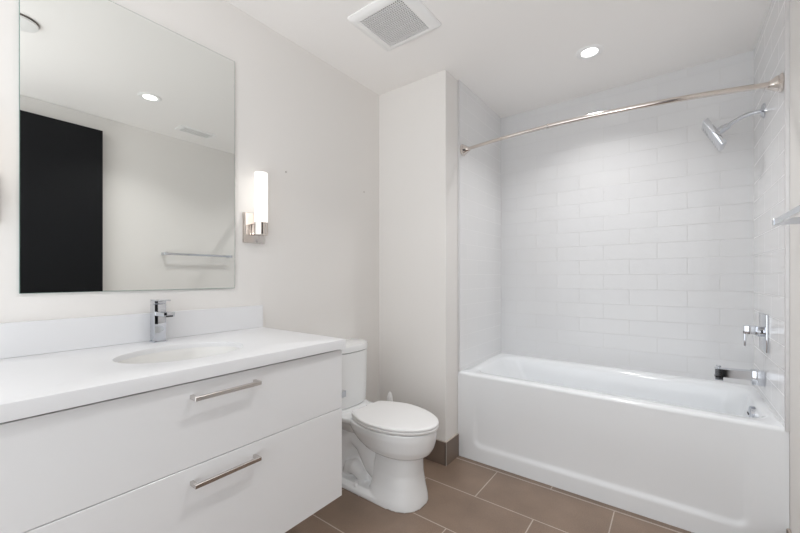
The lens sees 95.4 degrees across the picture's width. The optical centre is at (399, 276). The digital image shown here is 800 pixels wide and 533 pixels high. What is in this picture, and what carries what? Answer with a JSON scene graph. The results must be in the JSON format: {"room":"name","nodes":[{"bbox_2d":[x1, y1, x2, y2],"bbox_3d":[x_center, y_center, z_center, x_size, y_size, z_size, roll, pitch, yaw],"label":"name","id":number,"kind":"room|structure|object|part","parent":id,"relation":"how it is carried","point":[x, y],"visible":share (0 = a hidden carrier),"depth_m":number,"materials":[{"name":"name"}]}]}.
{"room":"bathroom","nodes":[
{"label":"bathroom","id":0,"kind":"room"},
{"bbox_2d":[0,0,378,402],"bbox_3d":[-0.979,-0.060,1.635,0.120,2.508,2.640,0,0,37],"label":"wall","id":1,"kind":"structure","parent":0,"point":[315,271],"depth_m":1.98,"materials":[{"name":"white paint"}]},
{"bbox_2d":[19,0,234,293],"bbox_3d":[-1.018,-0.491,1.471,0.008,1.094,0.725,0,0,37],"label":"wall mirror","id":2,"kind":"object","parent":1,"relation":"attached to","point":[127,121],"visible":1,"depth_m":1.39,"materials":[{"name":"grey mirror"}]},
{"bbox_2d":[0,305,262,358],"bbox_3d":[-1.014,0.203,1.470,0.019,0.111,1.011,0,0,37],"label":"backsplash","id":3,"kind":"structure","parent":1,"relation":"attached to","point":[25,338],"depth_m":1.36,"materials":[{"name":"white stone"}]},
{"bbox_2d":[0,349,341,532],"bbox_3d":[-0.766,0.604,1.287,0.635,0.614,0.998,0,0,37],"label":"vanity cabinet","id":4,"kind":"object","parent":1,"relation":"attached to","point":[258,449],"visible":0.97,"depth_m":1.04,"materials":[{"name":"white paint"}]},
{"bbox_2d":[0,305,345,422],"bbox_3d":[-0.775,0.222,1.292,0.616,0.150,1.012,0,0,37],"label":"countertop","id":5,"kind":"structure","parent":4,"relation":"on","point":[47,366],"depth_m":1.19,"materials":[{"name":"white stone"}]},
{"bbox_2d":[149,299,174,342],"bbox_3d":[-0.931,0.174,1.426,0.134,0.168,0.048,0,0,37],"label":"faucet","id":6,"kind":"object","parent":5,"relation":"on","point":[158,313],"visible":1,"depth_m":1.43,"materials":[{"name":"silver metal"}]},
{"bbox_3d":[-0.946,0.099,1.438,0.088,0.017,0.041,0,0,37],"label":"lever","id":7,"kind":"part","parent":6,"relation":"part of","materials":[{"name":"silver metal"}]},
{"bbox_3d":[-0.912,0.144,1.412,0.088,0.016,0.039,0,0,37],"label":"spout","id":8,"kind":"part","parent":6,"relation":"part of","materials":[{"name":"silver metal"}]},
{"bbox_2d":[117,346,238,363],"bbox_3d":[-0.750,0.355,1.265,0.344,0.170,0.438,0,0,37],"label":"sink","id":9,"kind":"object","parent":5,"relation":"in","point":[189,353],"visible":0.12,"depth_m":1.38,"materials":[{"name":"white ceramic"}]},
{"bbox_3d":[-0.549,0.729,1.124,0.019,0.364,0.998,0,0,37],"label":"drawer","id":10,"kind":"part","parent":4,"relation":"part of","materials":[{"name":"white paint"}]},
{"bbox_3d":[-0.524,0.590,1.111,0.036,0.012,0.205,0,0,37],"label":"handle","id":11,"kind":"part","parent":4,"relation":"part of","materials":[{"name":"silver metal"}]},
{"bbox_3d":[-0.524,0.344,1.111,0.036,0.012,0.205,0,0,37],"label":"handle","id":12,"kind":"part","parent":4,"relation":"part of","materials":[{"name":"silver metal"}]},
{"bbox_2d":[342,390,345,397],"bbox_3d":[-0.312,0.512,1.612,0.144,0.028,0.066,0,0,37],"label":"toilet paper holder","id":13,"kind":"object","parent":4,"relation":"attached to","point":[343,391],"visible":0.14,"depth_m":1.58,"materials":[{"name":"silver metal"}]},
{"bbox_2d":[242,171,267,243],"bbox_3d":[-0.703,-0.341,1.814,0.104,0.344,0.116,0,0,37],"label":"wall sconce","id":14,"kind":"object","parent":1,"relation":"attached to","point":[254,225],"visible":1,"depth_m":1.79,"materials":[{"name":"white glass"}]},
{"bbox_3d":[-0.717,-0.236,1.824,0.052,0.055,0.040,0,0,37],"label":"arm","id":15,"kind":"part","parent":14,"relation":"part of","materials":[{"name":"silver metal"}]},
{"bbox_3d":[-0.688,-0.390,1.803,0.062,0.245,0.062,0,0,37],"label":"lamp shade","id":16,"kind":"part","parent":14,"relation":"part of","materials":[{"name":"white glass"}]},
{"bbox_2d":[379,70,457,440],"bbox_3d":[0.328,-0.060,2.917,0.670,2.508,1.020,0,0,37],"label":"wall column","id":17,"kind":"structure","parent":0,"point":[418,120],"depth_m":2.43,"materials":[{"name":"white paint"}]},
{"bbox_2d":[424,440,445,465],"bbox_3d":[0.075,1.122,2.462,0.550,0.145,0.011,0,0,37],"label":"baseboard","id":18,"kind":"structure","parent":17,"relation":"attached to","point":[437,455],"depth_m":2.33,"materials":[{"name":"brown tile"}]},
{"bbox_2d":[445,434,458,464],"bbox_3d":[0.337,1.122,2.363,0.011,0.145,0.167,0,0,37],"label":"baseboard","id":19,"kind":"structure","parent":17,"relation":"attached to","point":[453,444],"depth_m":2.36,"materials":[{"name":"brown tile"}]},
{"bbox_2d":[460,81,500,370],"bbox_3d":[0.615,-0.339,2.731,0.013,1.949,0.733,0,0,37],"label":"tiled wall","id":20,"kind":"structure","parent":17,"relation":"attached to","point":[480,168],"depth_m":2.67,"materials":[{"name":"white tile"}]},
{"bbox_2d":[458,80,459,371],"bbox_3d":[0.393,-0.340,2.434,0.014,1.948,0.008,0,0,37],"label":"trim","id":21,"kind":"structure","parent":20,"relation":"attached to","point":[458,80],"depth_m":2.43,"materials":[{"name":"white metal"}]},
{"bbox_2d":[285,456,692,532],"bbox_3d":[-0.118,1.244,0.951,2.478,0.100,3.179,0,0,37],"label":"floor","id":22,"kind":"structure","parent":0,"point":[464,496],"depth_m":1.84,"materials":[{"name":"brown tile"}]},
{"bbox_2d":[341,338,438,512],"bbox_3d":[-0.107,0.799,2.063,0.719,0.790,0.368,0,0,37],"label":"toilet","id":23,"kind":"object","parent":22,"relation":"on","point":[385,444],"visible":0.89,"depth_m":1.93,"materials":[{"name":"white ceramic"}]},
{"bbox_3d":[-0.328,0.615,2.229,0.168,0.325,0.324,0,0,37],"label":"tank","id":24,"kind":"part","parent":23,"relation":"part of","materials":[{"name":"white ceramic"}]},
{"bbox_3d":[-0.326,0.427,2.227,0.173,0.045,0.334,0,0,37],"label":"tank lid","id":25,"kind":"part","parent":23,"relation":"part of","materials":[{"name":"white ceramic"}]},
{"bbox_3d":[-0.111,0.986,2.067,0.709,0.416,0.351,0,0,37],"label":"bowl","id":26,"kind":"part","parent":23,"relation":"part of","materials":[{"name":"white ceramic"}]},
{"bbox_3d":[-0.011,0.763,1.991,0.478,0.018,0.368,0,0,37],"label":"lid","id":27,"kind":"part","parent":23,"relation":"part of","materials":[{"name":"white plastic"}]},
{"bbox_3d":[-0.011,0.782,1.991,0.476,0.014,0.366,0,0,37],"label":"seat","id":28,"kind":"part","parent":23,"relation":"part of","materials":[{"name":"white plastic"}]},
{"bbox_2d":[458,353,788,532],"bbox_3d":[1.225,0.914,2.272,1.539,0.560,0.745,0,0,37],"label":"bathtub","id":29,"kind":"object","parent":22,"relation":"on","point":[694,455],"visible":1,"depth_m":1.92,"materials":[{"name":"white ceramic"}]},
{"bbox_2d":[458,353,788,433],"bbox_3d":[1.225,0.839,2.272,1.539,0.410,0.745,0,0,37],"label":"basin","id":30,"kind":"object","parent":29,"relation":"in","point":[502,393],"depth_m":2.17,"materials":[{"name":"white ceramic"}]},
{"bbox_3d":[1.770,0.691,1.835,0.024,0.078,0.078,0,0,37],"label":"overflow plate","id":31,"kind":"part","parent":29,"relation":"part of","materials":[{"name":"silver metal"}]},
{"bbox_3d":[-0.067,1.108,2.432,0.110,0.170,0.110,0,0,37],"label":"brush holder","id":32,"kind":"object","parent":22,"relation":"on","visible":0},
{"bbox_2d":[387,392,392,400],"bbox_3d":[-0.068,0.975,2.432,0.066,0.411,0.066,0,0,37],"label":"toilet brush","id":33,"kind":"object","parent":32,"relation":"in","point":[389,397],"visible":0.24,"depth_m":2.42,"materials":[{"name":"white plastic"}]},
{"bbox_2d":[226,0,771,117],"bbox_3d":[0.110,-1.364,1.255,2.318,0.100,3.940,0,0,37],"label":"ceiling","id":34,"kind":"structure","parent":0,"point":[517,56],"depth_m":2.03,"materials":[{"name":"white paint"}]},
{"bbox_2d":[347,0,440,50],"bbox_3d":[-0.026,-1.303,1.873,0.368,0.022,0.336,0,0,37],"label":"ceiling vent","id":35,"kind":"object","parent":34,"relation":"in","point":[391,24],"visible":1,"depth_m":1.85,"materials":[{"name":"white"}]},
{"bbox_2d":[361,0,426,45],"bbox_3d":[-0.026,-1.295,1.873,0.256,0.004,0.250,0,0,37],"label":"grille","id":36,"kind":"object","parent":35,"relation":"attached to","point":[396,22],"depth_m":1.86,"materials":[{"name":"white"}]},
{"bbox_2d":[576,44,603,59],"bbox_3d":[1.109,-1.310,2.131,0.148,0.006,0.148,0,0,37],"label":"recessed light","id":37,"kind":"object","parent":34,"relation":"in","point":[590,51],"visible":1,"depth_m":2.12,"materials":[{"name":"white glass"}]},
{"bbox_2d":[459,458,680,532],"bbox_3d":[0.981,1.195,1.946,1.521,0.002,0.004,0,0,37],"label":"trim","id":38,"kind":"structure","parent":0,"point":[459,458],"depth_m":2.01,"materials":[{"name":"beige"}]},
{"bbox_2d":[436,433,791,532],"bbox_3d":[-0.054,1.120,1.025,2.091,0.149,2.775,0,0,37],"label":"trim","id":39,"kind":"structure","parent":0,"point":[789,530],"depth_m":2.29,"materials":[{"name":"beige"}]},
{"bbox_2d":[789,0,799,532],"bbox_3d":[1.085,-0.060,0.711,0.107,2.508,3.640,0,0,37],"label":"wall","id":40,"kind":"structure","parent":0,"point":[794,434],"depth_m":1.44,"materials":[{"name":"white paint"}]},
{"bbox_2d":[754,0,784,427],"bbox_3d":[1.837,-0.339,1.814,0.013,1.949,0.733,0,0,37],"label":"tiled wall","id":41,"kind":"structure","parent":40,"relation":"attached to","point":[769,50],"depth_m":1.75,"materials":[{"name":"white tile"}]},
{"bbox_2d":[460,72,784,155],"bbox_3d":[1.008,-0.842,1.983,1.514,0.104,0.148,0,0,37],"label":"shower rod","id":42,"kind":"object","parent":41,"relation":"attached to","point":[776,84],"visible":1,"depth_m":1.76,"materials":[{"name":"silver metal"}]},
{"bbox_2d":[701,103,765,151],"bbox_3d":[1.768,-0.790,1.938,0.246,0.195,0.144,0,0,37],"label":"shower","id":43,"kind":"object","parent":41,"relation":"attached to","point":[714,135],"visible":1,"depth_m":1.94,"materials":[{"name":"silver metal"}]},
{"bbox_3d":[1.807,-0.828,1.910,0.151,0.065,0.020,0,0,37],"label":"arm","id":44,"kind":"part","parent":43,"relation":"part of","materials":[{"name":"silver metal"}]},
{"bbox_2d":[714,365,765,385],"bbox_3d":[1.789,0.517,1.923,0.194,0.078,0.060,0,0,37],"label":"tub spout","id":45,"kind":"object","parent":41,"relation":"attached to","point":[756,377],"visible":1,"depth_m":1.90,"materials":[{"name":"silver metal"}]},
{"bbox_3d":[1.771,0.523,1.936,0.149,0.066,0.052,0,0,37],"label":"spout","id":46,"kind":"part","parent":45,"relation":"part of","materials":[{"name":"silver metal"}]},
{"bbox_2d":[743,312,768,352],"bbox_3d":[1.828,0.282,1.879,0.080,0.188,0.184,0,0,37],"label":"shower valve","id":47,"kind":"object","parent":41,"relation":"attached to","point":[762,331],"visible":1,"depth_m":1.86,"materials":[{"name":"silver metal"}]},
{"bbox_3d":[1.817,0.307,1.887,0.052,0.106,0.044,0,0,37],"label":"lever","id":48,"kind":"part","parent":47,"relation":"part of","materials":[{"name":"silver metal"}]},
{"bbox_3d":[1.842,0.282,1.868,0.030,0.052,0.052,0,0,37],"label":"stem","id":49,"kind":"part","parent":47,"relation":"part of","materials":[{"name":"silver metal"}]},
{"bbox_3d":[1.856,0.282,1.858,0.010,0.188,0.184,0,0,37],"label":"plate","id":50,"kind":"part","parent":47,"relation":"part of","materials":[{"name":"silver metal"}]},
{"bbox_2d":[785,0,789,431],"bbox_3d":[1.613,-0.334,1.517,0.014,1.960,0.010,0,0,37],"label":"trim","id":51,"kind":"structure","parent":41,"relation":"attached to","point":[787,2],"depth_m":1.51,"materials":[{"name":"white metal"}]},
{"bbox_2d":[772,205,799,225],"bbox_3d":[1.286,-0.210,1.135,0.080,0.025,0.636,0,0,37],"label":"towel bar","id":52,"kind":"object","parent":40,"relation":"attached to","point":[788,218],"visible":1,"depth_m":1.34,"materials":[{"name":"silver metal"}]},
{"bbox_3d":[1.470,-0.210,1.380,0.080,0.025,0.022,0,0,37],"label":"post","id":53,"kind":"part","parent":52,"relation":"part of","materials":[{"name":"silver metal"}]},
{"bbox_3d":[1.484,-0.060,2.616,1.555,2.508,0.114,0,0,37],"label":"wall","id":54,"kind":"structure","parent":0,"visible":0},
{"bbox_2d":[501,50,753,385],"bbox_3d":[1.448,-0.339,2.568,1.515,1.949,0.006,0,0,37],"label":"tiled wall","id":55,"kind":"structure","parent":54,"relation":"attached to","point":[627,238],"depth_m":2.45,"materials":[{"name":"white tile"}]}
]}

